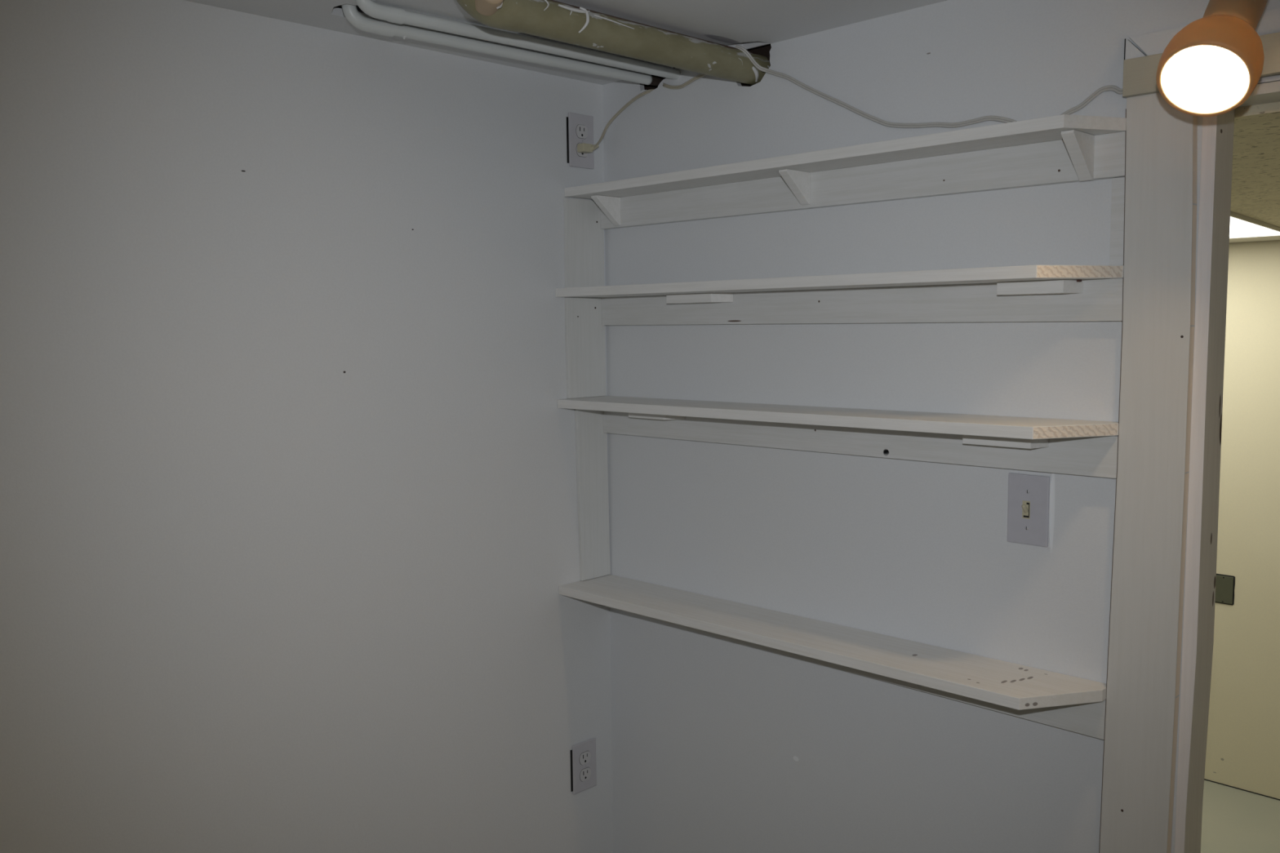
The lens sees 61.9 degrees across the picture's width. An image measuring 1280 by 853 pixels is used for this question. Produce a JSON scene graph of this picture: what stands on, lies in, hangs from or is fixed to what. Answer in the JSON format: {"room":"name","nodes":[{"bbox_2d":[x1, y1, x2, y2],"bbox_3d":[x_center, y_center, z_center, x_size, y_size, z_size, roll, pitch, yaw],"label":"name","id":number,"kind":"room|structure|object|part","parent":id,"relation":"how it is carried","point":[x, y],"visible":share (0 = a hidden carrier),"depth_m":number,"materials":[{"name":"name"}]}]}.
{"room":"storage room","nodes":[
{"label":"storage room","id":0,"kind":"room"},
{"bbox_2d":[0,0,613,852],"bbox_3d":[-1.235,0.485,1.376,3.200,2.400,0.080,-6,8,-44],"label":"wall","id":1,"kind":"structure","parent":0,"point":[289,526],"depth_m":1.88,"materials":[{"name":"white paint"}]},
{"bbox_2d":[566,111,594,168],"bbox_3d":[-0.129,-0.621,2.320,0.074,0.114,0.008,-6,8,-44],"label":"electrical outlet","id":2,"kind":"object","parent":1,"relation":"attached to","point":[580,127],"visible":0.91,"depth_m":2.31,"materials":[{"name":"white plastic"}]},
{"bbox_2d":[576,142,587,156],"bbox_3d":[-0.126,-0.601,2.321,0.034,0.028,0.002,-6,8,-44],"label":"socket","id":3,"kind":"object","parent":2,"relation":"attached to","point":[578,154],"depth_m":2.32,"materials":[{"name":"white plastic"}]},
{"bbox_2d":[576,124,587,138],"bbox_3d":[-0.126,-0.640,2.317,0.034,0.028,0.002,-6,8,-44],"label":"socket","id":4,"kind":"object","parent":2,"relation":"attached to","point":[581,130],"depth_m":2.32,"materials":[{"name":"white plastic"}]},
{"bbox_2d":[570,737,596,794],"bbox_3d":[-0.128,0.776,2.439,0.074,0.114,0.008,-6,8,-44],"label":"electrical outlet","id":5,"kind":"object","parent":1,"relation":"attached to","point":[583,755],"visible":1,"depth_m":2.43,"materials":[{"name":"white plastic"}]},
{"bbox_2d":[579,767,591,781],"bbox_3d":[-0.125,0.795,2.440,0.034,0.028,0.002,-6,8,-44],"label":"socket","id":6,"kind":"object","parent":5,"relation":"attached to","point":[584,772],"depth_m":2.44,"materials":[{"name":"white plastic"}]},
{"bbox_2d":[579,751,591,764],"bbox_3d":[-0.125,0.757,2.437,0.034,0.028,0.002,-6,8,-44],"label":"socket","id":7,"kind":"object","parent":5,"relation":"attached to","point":[584,756],"depth_m":2.44,"materials":[{"name":"white plastic"}]},
{"bbox_2d":[185,0,946,84],"bbox_3d":[-0.096,-0.590,0.157,3.273,0.093,3.280,-6,8,-44],"label":"ceiling","id":8,"kind":"structure","parent":0,"point":[731,23],"depth_m":1.83,"materials":[{"name":"white paint"}]},
{"bbox_2d":[341,4,666,86],"bbox_3d":[-0.214,-0.720,2.015,0.754,0.068,0.028,-6,7,-42],"label":"pipe","id":9,"kind":"object","parent":8,"relation":"attached to","point":[380,27],"visible":0.94,"depth_m":1.95,"materials":[{"name":"white metal"}]},
{"bbox_2d":[355,0,679,79],"bbox_3d":[-0.187,-0.718,1.958,0.745,0.061,0.027,-6,7,-43],"label":"pipe","id":10,"kind":"object","parent":8,"relation":"attached to","point":[392,14],"visible":1,"depth_m":1.90,"materials":[{"name":"white metal"}]},
{"bbox_2d":[456,0,769,84],"bbox_3d":[-0.021,-0.694,1.830,0.724,0.111,0.097,-6,8,-44],"label":"drain pipe","id":11,"kind":"object","parent":8,"relation":"attached to","point":[553,20],"visible":0.99,"depth_m":1.80,"materials":[{"name":"beige paint"}]},
{"bbox_2d":[602,0,1279,852],"bbox_3d":[1.053,0.458,1.389,0.073,2.400,3.280,-6,8,-44],"label":"wall","id":12,"kind":"structure","parent":0,"point":[719,744],"depth_m":1.95,"materials":[{"name":"white paint"}]},
{"bbox_2d":[559,574,1106,739],"bbox_3d":[0.276,0.414,2.010,0.153,0.084,1.140,-6,8,-44],"label":"wall shelf","id":13,"kind":"object","parent":12,"relation":"attached to","point":[1063,701],"visible":0.99,"depth_m":1.85,"materials":[{"name":"white wood"}]},
{"bbox_2d":[574,408,610,581],"bbox_3d":[-0.106,0.149,2.408,0.095,0.392,0.008,-6,8,-44],"label":"board","id":14,"kind":"object","parent":13,"relation":"on","point":[591,442],"visible":0.88,"depth_m":2.40,"materials":[{"name":"white wood"}]},
{"bbox_2d":[557,395,1118,478],"bbox_3d":[0.276,0.008,1.971,0.148,0.088,1.146,-6,8,-44],"label":"wall shelf","id":15,"kind":"object","parent":12,"relation":"attached to","point":[1058,446],"visible":1,"depth_m":1.85,"materials":[{"name":"white wood"}]},
{"bbox_2d":[564,297,605,398],"bbox_3d":[-0.120,-0.175,2.366,0.112,0.220,0.008,-6,8,-44],"label":"board","id":16,"kind":"object","parent":15,"relation":"on","point":[584,331],"visible":1,"depth_m":2.36,"materials":[{"name":"white wood"}]},
{"bbox_2d":[555,177,1124,325],"bbox_3d":[0.273,-0.292,1.943,0.147,0.212,1.146,-6,8,-44],"label":"wall shelf","id":17,"kind":"object","parent":12,"relation":"attached to","point":[1023,293],"depth_m":1.82,"materials":[{"name":"white wood"}]},
{"bbox_2d":[563,197,604,288],"bbox_3d":[-0.122,-0.400,2.345,0.112,0.192,0.008,-6,8,-44],"label":"board","id":18,"kind":"object","parent":17,"relation":"on","point":[584,236],"visible":0.81,"depth_m":2.34,"materials":[{"name":"white wood"}]},
{"bbox_3d":[0.714,-0.305,1.591,0.010,0.129,0.022,-6,8,-44],"label":"filler strip","id":19,"kind":"part","parent":17,"relation":"part of","materials":[{"name":"white wood"}]},
{"bbox_2d":[564,114,1126,229],"bbox_3d":[0.281,-0.441,1.940,0.116,0.086,1.143,-6,8,-44],"label":"wall shelf","id":20,"kind":"object","parent":12,"relation":"attached to","point":[1062,148],"visible":1,"depth_m":1.82,"materials":[{"name":"white wood"}]},
{"bbox_2d":[577,44,1122,153],"bbox_3d":[0.318,-0.605,1.965,1.135,0.229,0.089,4,7,41],"label":"cord","id":21,"kind":"object","parent":12,"relation":"attached to","point":[584,148],"visible":0.91,"depth_m":1.90,"materials":[{"name":"beige plastic"}]},
{"bbox_2d":[1007,471,1051,548],"bbox_3d":[0.625,0.136,1.724,0.017,0.117,0.072,-6,8,-44],"label":"light switch","id":22,"kind":"object","parent":12,"relation":"attached to","point":[1028,505],"visible":1,"depth_m":1.72,"materials":[{"name":"beige plastic"}]},
{"bbox_2d":[1098,7,1279,852],"bbox_3d":[1.107,0.559,1.322,0.109,2.210,1.038,-6,8,-44],"label":"door frame","id":23,"kind":"structure","parent":12,"relation":"in","point":[1159,333],"depth_m":1.56,"materials":[{"name":"beige paint"}]},
{"bbox_3d":[0.759,0.553,1.631,0.020,2.171,0.108,-6,8,-44],"label":"casing","id":24,"kind":"part","parent":23,"relation":"part of","materials":[{"name":"white wood"}]},
{"bbox_2d":[1155,0,1267,116],"bbox_3d":[0.749,-0.526,1.351,0.263,0.275,0.114,-6,8,-44],"label":"spot lamp","id":25,"kind":"object","parent":12,"relation":"attached to","point":[1211,66],"visible":1,"depth_m":1.29,"materials":[{"name":"orange plastic"}]},
{"bbox_3d":[0.699,-0.444,1.308,0.083,0.083,0.083,-6,8,-44],"label":"bulb","id":26,"kind":"part","parent":25,"relation":"part of","materials":[{"name":"white glass"}]},
{"bbox_2d":[1200,780,1279,852],"bbox_3d":[0.617,1.690,1.582,6.100,0.080,4.180,-6,8,-44],"label":"floor","id":27,"kind":"structure","parent":0,"point":[1234,820],"depth_m":3.83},
{"bbox_2d":[1204,240,1279,799],"bbox_3d":[2.741,0.230,3.571,0.080,2.400,4.180,-6,8,-44],"label":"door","id":28,"kind":"structure","parent":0,"point":[1242,752],"depth_m":3.99,"materials":[{"name":"beige paint"}]},
{"bbox_2d":[1214,573,1235,605],"bbox_3d":[2.227,0.622,4.074,0.006,0.113,0.076,-6,8,-44],"label":"blank cover plate","id":29,"kind":"object","parent":28,"relation":"attached to","point":[1224,584],"visible":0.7,"depth_m":4.07,"materials":[{"name":"metal"}]},
{"bbox_2d":[1204,778,1279,800],"bbox_3d":[2.768,1.429,3.614,0.002,0.004,2.300,-6,8,-44],"label":"trim","id":30,"kind":"structure","parent":28,"relation":"attached to","point":[1204,779],"depth_m":4.08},
{"bbox_2d":[1230,101,1279,226],"bbox_3d":[1.727,-0.584,2.550,2.667,0.060,4.100,-6,8,-44],"label":"ceiling","id":31,"kind":"structure","parent":0,"point":[1255,170],"depth_m":2.01,"materials":[{"name":"acoustic ceiling tile"},{"name":"painted metal"}]},
{"bbox_2d":[1229,210,1279,243],"bbox_3d":[1.642,-0.658,3.678,1.191,0.020,1.056,-6,8,-44],"label":"recessed light","id":32,"kind":"object","parent":31,"relation":"in","point":[1243,228],"visible":0.1,"depth_m":3.47,"materials":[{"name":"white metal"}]},
{"bbox_2d":[1229,216,1279,236],"bbox_3d":[1.569,-0.649,3.590,0.925,0.008,1.020,-6,8,-44],"label":"diffuser","id":33,"kind":"object","parent":32,"relation":"attached to","point":[1240,226],"depth_m":3.40,"materials":[{"name":"white plastic"}]}
]}

